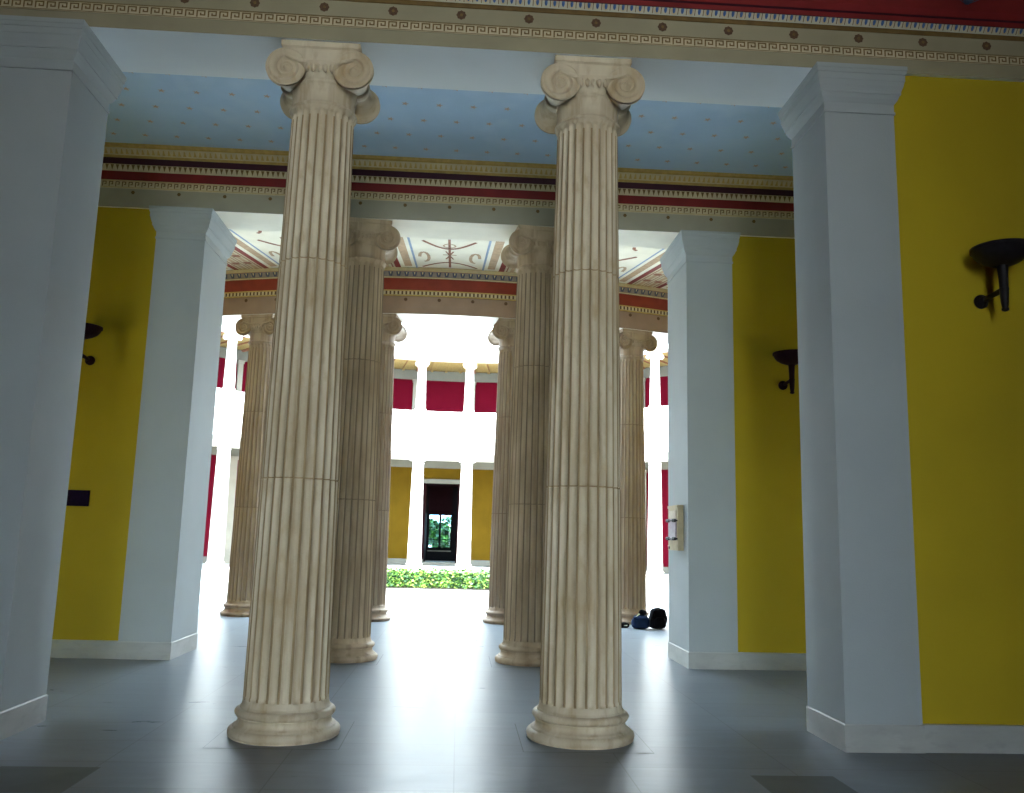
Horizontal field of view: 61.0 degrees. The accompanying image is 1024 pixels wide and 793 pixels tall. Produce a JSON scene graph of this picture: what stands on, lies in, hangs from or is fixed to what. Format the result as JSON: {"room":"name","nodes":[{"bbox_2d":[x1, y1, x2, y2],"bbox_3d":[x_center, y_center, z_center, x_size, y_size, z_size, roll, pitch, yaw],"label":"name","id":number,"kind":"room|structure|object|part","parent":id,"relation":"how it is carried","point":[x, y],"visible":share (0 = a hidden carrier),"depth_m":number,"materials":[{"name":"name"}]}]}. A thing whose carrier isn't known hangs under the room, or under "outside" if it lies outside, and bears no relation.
{"room":"columned entrance hall","nodes":[
{"label":"columned entrance hall","id":0,"kind":"room"},
{"bbox_2d":[52,207,155,640],"bbox_3d":[-6.478,0.381,11.513,3.383,5.778,0.978,2,-9,-3],"label":"wall","id":1,"kind":"structure","parent":0,"point":[95,535],"depth_m":11.09,"materials":[{"name":"yellow paint"}]},
{"bbox_2d":[66,490,89,505],"bbox_3d":[-5.509,1.275,10.924,0.380,0.200,0.020,2,-9,-3],"label":"wall plaque","id":2,"kind":"object","parent":1,"relation":"attached to","point":[74,497],"visible":0.64,"depth_m":10.92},
{"bbox_2d":[50,639,116,658],"bbox_3d":[-6.523,3.048,10.571,3.373,0.212,0.040,2,-9,-3],"label":"baseboard","id":3,"kind":"structure","parent":1,"relation":"attached to","point":[95,649],"depth_m":10.62,"materials":[{"name":"stone"}]},
{"bbox_2d":[82,323,102,364],"bbox_3d":[-5.417,-0.612,10.950,0.476,0.548,0.573,2,-9,-3],"label":"bracket","id":4,"kind":"object","parent":1,"relation":"attached to","point":[91,330],"visible":0.4,"depth_m":10.90,"materials":[{"name":"metal"}]},
{"bbox_3d":[-5.424,-0.513,11.011,0.076,0.076,0.325,2,-9,-3],"label":"arm","id":5,"kind":"part","parent":4,"relation":"part of","materials":[{"name":"metal"}]},
{"bbox_2d":[84,323,102,338],"bbox_3d":[-5.409,-0.810,10.932,0.476,0.162,0.476,2,-9,-3],"label":"bowl","id":6,"kind":"object","parent":4,"relation":"on","point":[91,330],"depth_m":10.86,"materials":[{"name":"metal"}]},
{"bbox_2d":[203,436,239,562],"bbox_3d":[-16.004,3.420,35.758,3.922,7.000,21.179,-3,-10,24],"label":"wall","id":7,"kind":"structure","parent":0,"point":[234,451],"depth_m":41.16,"materials":[{"name":"red paint"}]},
{"bbox_2d":[224,456,238,562],"bbox_3d":[-13.505,5.397,41.599,0.568,5.080,0.221,10,-12,-42],"label":"pilaster","id":8,"kind":"object","parent":7,"relation":"attached to","point":[233,459],"visible":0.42,"depth_m":41.62,"materials":[{"name":"beige stone"}]},
{"bbox_2d":[387,452,427,564],"bbox_3d":[-7.327,5.189,45.365,5.748,7.000,0.587,4,-10,-17],"label":"wall","id":9,"kind":"structure","parent":0,"point":[401,466],"depth_m":45.66,"materials":[{"name":"yellow paint"}]},
{"bbox_2d":[421,479,459,565],"bbox_3d":[-3.859,6.898,47.501,2.290,4.520,3.500,2,-9,-3],"label":"door frame","id":10,"kind":"structure","parent":0,"point":[427,483],"depth_m":46.09,"materials":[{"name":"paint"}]},
{"bbox_2d":[425,487,457,560],"bbox_3d":[-4.007,7.189,49.079,2.190,4.200,0.120,2,-9,-3],"label":"door","id":11,"kind":"structure","parent":10,"relation":"in","point":[441,500],"depth_m":49.11,"materials":[{"name":"black paint"}]},
{"bbox_3d":[-4.075,7.906,48.951,1.320,2.600,0.070,2,-9,-3],"label":"frame","id":12,"kind":"part","parent":11,"relation":"part of","materials":[{"name":"black paint"}]},
{"bbox_2d":[217,346,667,412],"bbox_3d":[-2.418,-2.241,37.447,34.400,5.400,20.187,2,-9,-3],"label":"wall","id":13,"kind":"structure","parent":0,"point":[445,392],"depth_m":46.86,"materials":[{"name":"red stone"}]},
{"bbox_2d":[235,360,244,391],"bbox_3d":[-13.351,-0.633,42.571,0.351,2.300,0.220,10,-12,-42],"label":"pilaster","id":14,"kind":"object","parent":13,"relation":"attached to","point":[240,363],"visible":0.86,"depth_m":42.60,"materials":[{"name":"white paint"}]},
{"bbox_2d":[412,379,416,409],"bbox_3d":[-5.199,0.222,46.583,0.351,2.300,0.220,3,-9,-11],"label":"pilaster","id":15,"kind":"object","parent":13,"relation":"attached to","point":[413,380],"visible":0.52,"depth_m":46.61,"materials":[{"name":"white paint"}]},
{"bbox_2d":[213,388,667,454],"bbox_3d":[-2.492,0.888,36.818,33.800,1.980,19.835,2,-9,-3],"label":"trim","id":16,"kind":"structure","parent":13,"relation":"attached to","point":[434,432],"depth_m":41.95,"materials":[{"name":"white paint"}]},
{"bbox_2d":[222,332,241,390],"bbox_3d":[-12.300,-1.491,38.018,0.632,2.600,0.662,-5,-11,37],"label":"column","id":17,"kind":"structure","parent":16,"relation":"on","point":[230,364],"depth_m":37.88,"materials":[{"name":"white stone"}]},
{"bbox_2d":[415,359,429,410],"bbox_3d":[-4.455,-0.518,42.814,0.662,2.600,0.632,3,-9,-11],"label":"column","id":18,"kind":"structure","parent":16,"relation":"on","point":[422,364],"depth_m":42.67,"materials":[{"name":"white stone"}]},
{"bbox_2d":[463,361,476,412],"bbox_3d":[-2.106,-0.422,43.035,0.662,2.600,0.632,1,-9,0],"label":"column","id":19,"kind":"structure","parent":16,"relation":"on","point":[469,366],"depth_m":42.90,"materials":[{"name":"white stone"}]},
{"bbox_2d":[646,351,663,407],"bbox_3d":[6.547,-0.722,39.792,0.662,2.600,0.632,-7,-12,41],"label":"column","id":20,"kind":"structure","parent":16,"relation":"on","point":[654,356],"depth_m":39.65,"materials":[{"name":"white stone"}]},
{"bbox_2d":[220,324,667,373],"bbox_3d":[-2.381,-3.814,37.742,34.596,2.400,20.304,2,-9,-3],"label":"trim","id":21,"kind":"structure","parent":13,"relation":"attached to","point":[446,349],"depth_m":42.80,"materials":[{"name":"white paint"}]},
{"bbox_2d":[474,382,475,411],"bbox_3d":[-2.139,0.346,46.871,0.351,2.300,0.220,1,-9,0],"label":"pilaster","id":22,"kind":"object","parent":13,"relation":"attached to","point":[474,382],"visible":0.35,"depth_m":46.90,"materials":[{"name":"white paint"}]},
{"bbox_2d":[644,377,645,407],"bbox_3d":[6.659,0.183,44.454,0.351,2.300,0.220,-4,-11,31],"label":"pilaster","id":23,"kind":"object","parent":13,"relation":"attached to","point":[644,377],"visible":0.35,"depth_m":44.45,"materials":[{"name":"white paint"}]},
{"bbox_2d":[426,453,458,479],"bbox_3d":[-3.681,3.193,46.545,1.719,2.500,0.371,2,-9,-5],"label":"lintel","id":24,"kind":"object","parent":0,"point":[439,466],"visible":0.59,"depth_m":46.31,"materials":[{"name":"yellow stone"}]},
{"bbox_2d":[226,229,667,289],"bbox_3d":[-1.352,-2.203,18.367,31.080,0.005,11.782,2,-9,-3],"label":"ceiling","id":25,"kind":"structure","parent":0,"point":[253,249],"depth_m":16.01,"materials":[{"name":"beige paint"}]},
{"bbox_2d":[222,267,667,342],"bbox_3d":[-1.571,-1.343,21.736,25.906,1.122,10.240,2,-9,-3],"label":"beam","id":26,"kind":"structure","parent":25,"relation":"attached to","point":[416,295],"depth_m":16.89,"materials":[{"name":"paint"}]},
{"bbox_2d":[105,72,792,175],"bbox_3d":[-0.445,-3.581,10.169,15.000,0.323,3.547,2,-9,-3],"label":"ceiling","id":27,"kind":"structure","parent":0,"point":[150,108],"depth_m":10.76,"materials":[{"name":"paint"}]},
{"bbox_2d":[455,454,493,566],"bbox_3d":[0.493,5.473,45.882,6.868,7.000,0.689,0,-9,9],"label":"wall","id":28,"kind":"structure","parent":0,"point":[483,468],"depth_m":46.05,"materials":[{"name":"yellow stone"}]},
{"bbox_2d":[0,563,1023,792],"bbox_3d":[-1.328,4.918,20.692,36.000,0.007,51.100,2,-9,-3],"label":"floor","id":29,"kind":"structure","parent":0,"point":[435,711],"depth_m":7.10,"materials":[{"name":"grey stone"}]},
{"bbox_2d":[0,15,126,740],"bbox_3d":[-4.094,-0.243,7.253,0.832,5.777,0.941,2,-9,-3],"label":"pier","id":30,"kind":"object","parent":29,"relation":"on","point":[59,82],"visible":1,"depth_m":7.14,"materials":[{"name":"paint"}]},
{"bbox_2d":[115,205,236,659],"bbox_3d":[-4.474,0.451,11.625,0.825,5.777,1.268,2,-9,-3],"label":"pier","id":31,"kind":"object","parent":29,"relation":"on","point":[163,573],"visible":1,"depth_m":11.21,"materials":[{"name":"paint"}]},
{"bbox_2d":[204,436,237,567],"bbox_3d":[-12.452,4.471,37.059,0.878,5.520,0.920,-5,-11,37],"label":"fluted column","id":32,"kind":"structure","parent":29,"relation":"on","point":[216,544],"depth_m":36.83,"materials":[{"name":"white stone"}]},
{"bbox_2d":[220,314,274,616],"bbox_3d":[-5.012,1.294,16.950,0.920,5.778,0.878,-1,-9,13],"label":"fluted column","id":33,"kind":"structure","parent":29,"relation":"on","point":[259,327],"depth_m":16.70,"materials":[{"name":"brown stone"}]},
{"bbox_2d":[227,39,379,745],"bbox_3d":[-1.742,-0.162,7.385,0.920,5.778,0.878,2,-9,-3],"label":"fluted column","id":34,"kind":"structure","parent":29,"relation":"on","point":[325,87],"depth_m":7.11,"materials":[{"name":"stone"}]},
{"bbox_2d":[331,217,400,662],"bbox_3d":[-2.088,0.504,11.579,0.920,5.778,0.878,3,-9,-11],"label":"fluted column","id":35,"kind":"structure","parent":29,"relation":"on","point":[373,243],"depth_m":11.35,"materials":[{"name":"beige stone"}]},
{"bbox_2d":[371,314,406,621],"bbox_3d":[-2.627,1.304,16.634,0.920,5.778,0.878,1,-9,2],"label":"fluted column","id":36,"kind":"structure","parent":29,"relation":"on","point":[393,331],"depth_m":16.46,"materials":[{"name":"brown stone"}]},
{"bbox_2d":[405,451,428,567],"bbox_3d":[-4.607,5.444,41.854,0.920,5.520,0.878,3,-9,-11],"label":"fluted column","id":37,"kind":"structure","parent":29,"relation":"on","point":[418,458],"depth_m":41.62,"materials":[{"name":"white stone"}]},
{"bbox_2d":[386,567,489,590],"bbox_3d":[-2.339,5.576,26.730,6.602,0.608,2.009,2,-9,-3],"label":"box hedge","id":38,"kind":"object","parent":29,"relation":"on","point":[400,578],"visible":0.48,"depth_m":25.85,"materials":[{"name":"green plant"}]},
{"bbox_2d":[454,453,476,568],"bbox_3d":[-2.259,5.540,42.075,0.920,5.520,0.878,1,-9,0],"label":"fluted column","id":39,"kind":"structure","parent":29,"relation":"on","point":[466,460],"depth_m":41.84,"materials":[{"name":"white stone"}]},
{"bbox_2d":[482,318,514,624],"bbox_3d":[-0.048,1.395,16.787,0.920,5.778,0.878,3,-9,-9],"label":"fluted column","id":40,"kind":"structure","parent":29,"relation":"on","point":[502,334],"depth_m":16.57,"materials":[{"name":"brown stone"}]},
{"bbox_2d":[495,224,553,666],"bbox_3d":[0.286,0.587,11.712,0.920,5.778,0.878,3,-9,-11],"label":"fluted column","id":41,"kind":"structure","parent":29,"relation":"on","point":[529,250],"depth_m":11.46,"materials":[{"name":"beige stone"}]},
{"bbox_2d":[526,55,644,749],"bbox_3d":[0.624,-0.080,7.518,0.920,5.778,0.878,2,-9,-3],"label":"fluted column","id":42,"kind":"structure","parent":29,"relation":"on","point":[587,101],"depth_m":7.24,"materials":[{"name":"stone"}]},
{"bbox_2d":[621,622,628,627],"bbox_3d":[2.054,4.180,15.890,0.198,0.097,0.150,4,-9,-13],"label":"pouch","id":43,"kind":"object","parent":29,"relation":"on","point":[623,624],"visible":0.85,"depth_m":15.83,"materials":[{"name":"black fabric"}]},
{"bbox_2d":[619,328,657,624],"bbox_3d":[2.351,1.557,17.410,0.920,5.778,0.878,5,-10,-20],"label":"fluted column","id":44,"kind":"structure","parent":29,"relation":"on","point":[633,343],"depth_m":17.17,"materials":[{"name":"brown stone"}]},
{"bbox_2d":[631,614,649,628],"bbox_3d":[2.344,4.080,15.841,0.338,0.295,0.252,1,-9,3],"label":"shoulder bag","id":45,"kind":"object","parent":29,"relation":"on","point":[639,621],"visible":1,"depth_m":15.74,"materials":[{"name":"blue fabric"}]},
{"bbox_2d":[638,610,646,614],"bbox_3d":[2.384,3.938,15.873,0.154,0.097,0.152,2,-9,-3],"label":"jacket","id":46,"kind":"object","parent":45,"relation":"on","point":[641,612],"visible":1,"depth_m":15.81,"materials":[{"name":"black fabric"}]},
{"bbox_2d":[645,451,667,576],"bbox_3d":[6.394,5.239,38.833,0.920,5.520,0.878,-7,-12,41],"label":"fluted column","id":47,"kind":"structure","parent":29,"relation":"on","point":[655,540],"depth_m":38.60,"materials":[{"name":"white stone"}]},
{"bbox_2d":[649,607,667,628],"bbox_3d":[2.679,4.059,15.924,0.345,0.379,0.282,3,-9,-11],"label":"backpack","id":48,"kind":"object","parent":29,"relation":"on","point":[658,618],"visible":0.99,"depth_m":15.85,"materials":[{"name":"black fabric"}]},
{"bbox_2d":[660,230,740,669],"bbox_3d":[2.601,0.696,12.021,0.823,5.777,1.268,2,-9,-3],"label":"pier","id":49,"kind":"object","parent":29,"relation":"on","point":[697,265],"visible":1,"depth_m":11.58,"materials":[{"name":"paint"}]},
{"bbox_2d":[666,505,683,550],"bbox_3d":[2.196,1.782,11.791,0.125,0.600,0.540,2,-9,-3],"label":"wall lamp","id":50,"kind":"object","parent":49,"relation":"attached to","point":[675,520],"visible":1,"depth_m":11.59,"materials":[{"name":"beige metal"}]},
{"bbox_3d":[2.175,1.804,11.787,0.018,0.285,0.400,2,-9,-3],"label":"plate","id":51,"kind":"part","parent":50,"relation":"part of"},
{"bbox_2d":[778,62,925,752],"bbox_3d":[2.979,0.002,7.649,0.815,5.777,0.941,2,-9,-3],"label":"pier","id":52,"kind":"object","parent":29,"relation":"on","point":[863,660],"visible":1,"depth_m":7.35,"materials":[{"name":"paint"}]},
{"bbox_2d":[645,452,668,573],"bbox_3d":[10.848,4.350,37.260,3.922,7.000,21.179,7,-11,-31],"label":"wall","id":53,"kind":"structure","parent":0,"point":[664,466],"depth_m":43.06,"materials":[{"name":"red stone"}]},
{"bbox_2d":[645,470,647,565],"bbox_3d":[6.504,6.213,43.483,0.568,5.080,0.221,-4,-11,31],"label":"pilaster","id":54,"kind":"object","parent":53,"relation":"attached to","point":[645,470],"visible":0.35,"depth_m":43.50,"materials":[{"name":"beige stone"}]},
{"bbox_2d":[732,236,805,652],"bbox_3d":[4.859,0.774,12.147,3.893,5.778,0.978,2,-9,-3],"label":"wall","id":55,"kind":"structure","parent":0,"point":[769,520],"depth_m":11.56,"materials":[{"name":"yellow paint"}]},
{"bbox_2d":[98,142,794,248],"bbox_3d":[-0.575,-2.900,12.095,15.042,1.182,0.938,2,-9,-3],"label":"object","id":56,"kind":"structure","parent":55,"relation":"attached to","point":[435,198],"depth_m":11.80,"materials":[{"name":"beige paint"}]},
{"bbox_2d":[738,652,806,670],"bbox_3d":[4.824,3.441,11.206,3.883,0.212,0.040,2,-9,-3],"label":"baseboard","id":57,"kind":"structure","parent":55,"relation":"attached to","point":[747,660],"depth_m":11.10,"materials":[{"name":"stone"}]},
{"bbox_2d":[772,349,797,393],"bbox_3d":[3.668,-0.297,11.458,0.476,0.548,0.573,2,-9,-3],"label":"bracket","id":58,"kind":"object","parent":55,"relation":"attached to","point":[789,357],"visible":0.86,"depth_m":11.36,"materials":[{"name":"metal"}]},
{"bbox_2d":[772,349,797,364],"bbox_3d":[3.676,-0.495,11.441,0.476,0.162,0.476,2,-9,-3],"label":"bowl","id":59,"kind":"object","parent":58,"relation":"on","point":[789,356],"depth_m":11.31,"materials":[{"name":"metal"}]},
{"bbox_3d":[3.662,-0.198,11.519,0.076,0.076,0.325,2,-9,-3],"label":"arm","id":60,"kind":"part","parent":58,"relation":"part of","materials":[{"name":"metal"}]},
{"bbox_3d":[3.670,-0.246,11.401,0.113,0.430,0.116,2,-9,-3],"label":"stem","id":61,"kind":"part","parent":58,"relation":"part of","materials":[{"name":"metal"}]},
{"bbox_2d":[894,76,1023,724],"bbox_3d":[5.181,0.078,7.772,3.788,5.778,0.651,2,-9,-3],"label":"wall","id":62,"kind":"structure","parent":0,"point":[959,143],"depth_m":7.38,"materials":[{"name":"yellow paint"}]},
{"bbox_2d":[0,0,1023,107],"bbox_3d":[-0.314,-3.488,7.769,15.000,0.982,1.191,2,-9,-3],"label":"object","id":63,"kind":"structure","parent":62,"relation":"attached to","point":[727,52],"depth_m":7.70,"materials":[{"name":"paint"}]},
{"bbox_2d":[923,724,1023,753],"bbox_3d":[5.136,2.771,6.992,3.778,0.212,0.040,2,-9,-3],"label":"baseboard","id":64,"kind":"structure","parent":62,"relation":"attached to","point":[939,738],"depth_m":6.89,"materials":[{"name":"stone"}]},
{"bbox_2d":[969,238,1023,311],"bbox_3d":[4.067,-0.964,7.249,0.476,0.548,0.573,2,-9,-3],"label":"bracket","id":65,"kind":"object","parent":62,"relation":"attached to","point":[1000,254],"visible":1,"depth_m":7.15,"materials":[{"name":"black metal"}]},
{"bbox_3d":[4.061,-0.865,7.310,0.076,0.076,0.325,2,-9,-3],"label":"arm","id":66,"kind":"part","parent":65,"relation":"part of","materials":[{"name":"black metal"}]},
{"bbox_2d":[969,238,1023,267],"bbox_3d":[4.075,-1.162,7.232,0.476,0.162,0.476,2,-9,-3],"label":"bowl","id":67,"kind":"object","parent":65,"relation":"on","point":[999,253],"depth_m":7.11,"materials":[{"name":"black metal"}]},
{"bbox_3d":[4.069,-0.913,7.192,0.113,0.430,0.116,2,-9,-3],"label":"stem","id":68,"kind":"part","parent":65,"relation":"part of","materials":[{"name":"black metal"}]},
{"label":"outside","id":69,"kind":"structure","parent":0,"visible":0},
{"label":"ground","id":70,"kind":"structure","parent":69,"visible":0},
{"bbox_2d":[429,518,442,543],"bbox_3d":[-5.902,8.826,54.173,3.264,2.831,2.979,2,-9,-3],"label":"tree","id":71,"kind":"object","parent":70,"relation":"on","point":[433,532],"visible":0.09,"depth_m":53.62,"materials":[{"name":"green plant"}]},
{"bbox_2d":[429,516,450,547],"bbox_3d":[-4.103,9.371,57.523,3.264,2.912,2.843,2,-9,-3],"label":"tree","id":72,"kind":"object","parent":70,"relation":"on","point":[443,523],"visible":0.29,"depth_m":56.74,"materials":[{"name":"green plant"}]}
]}

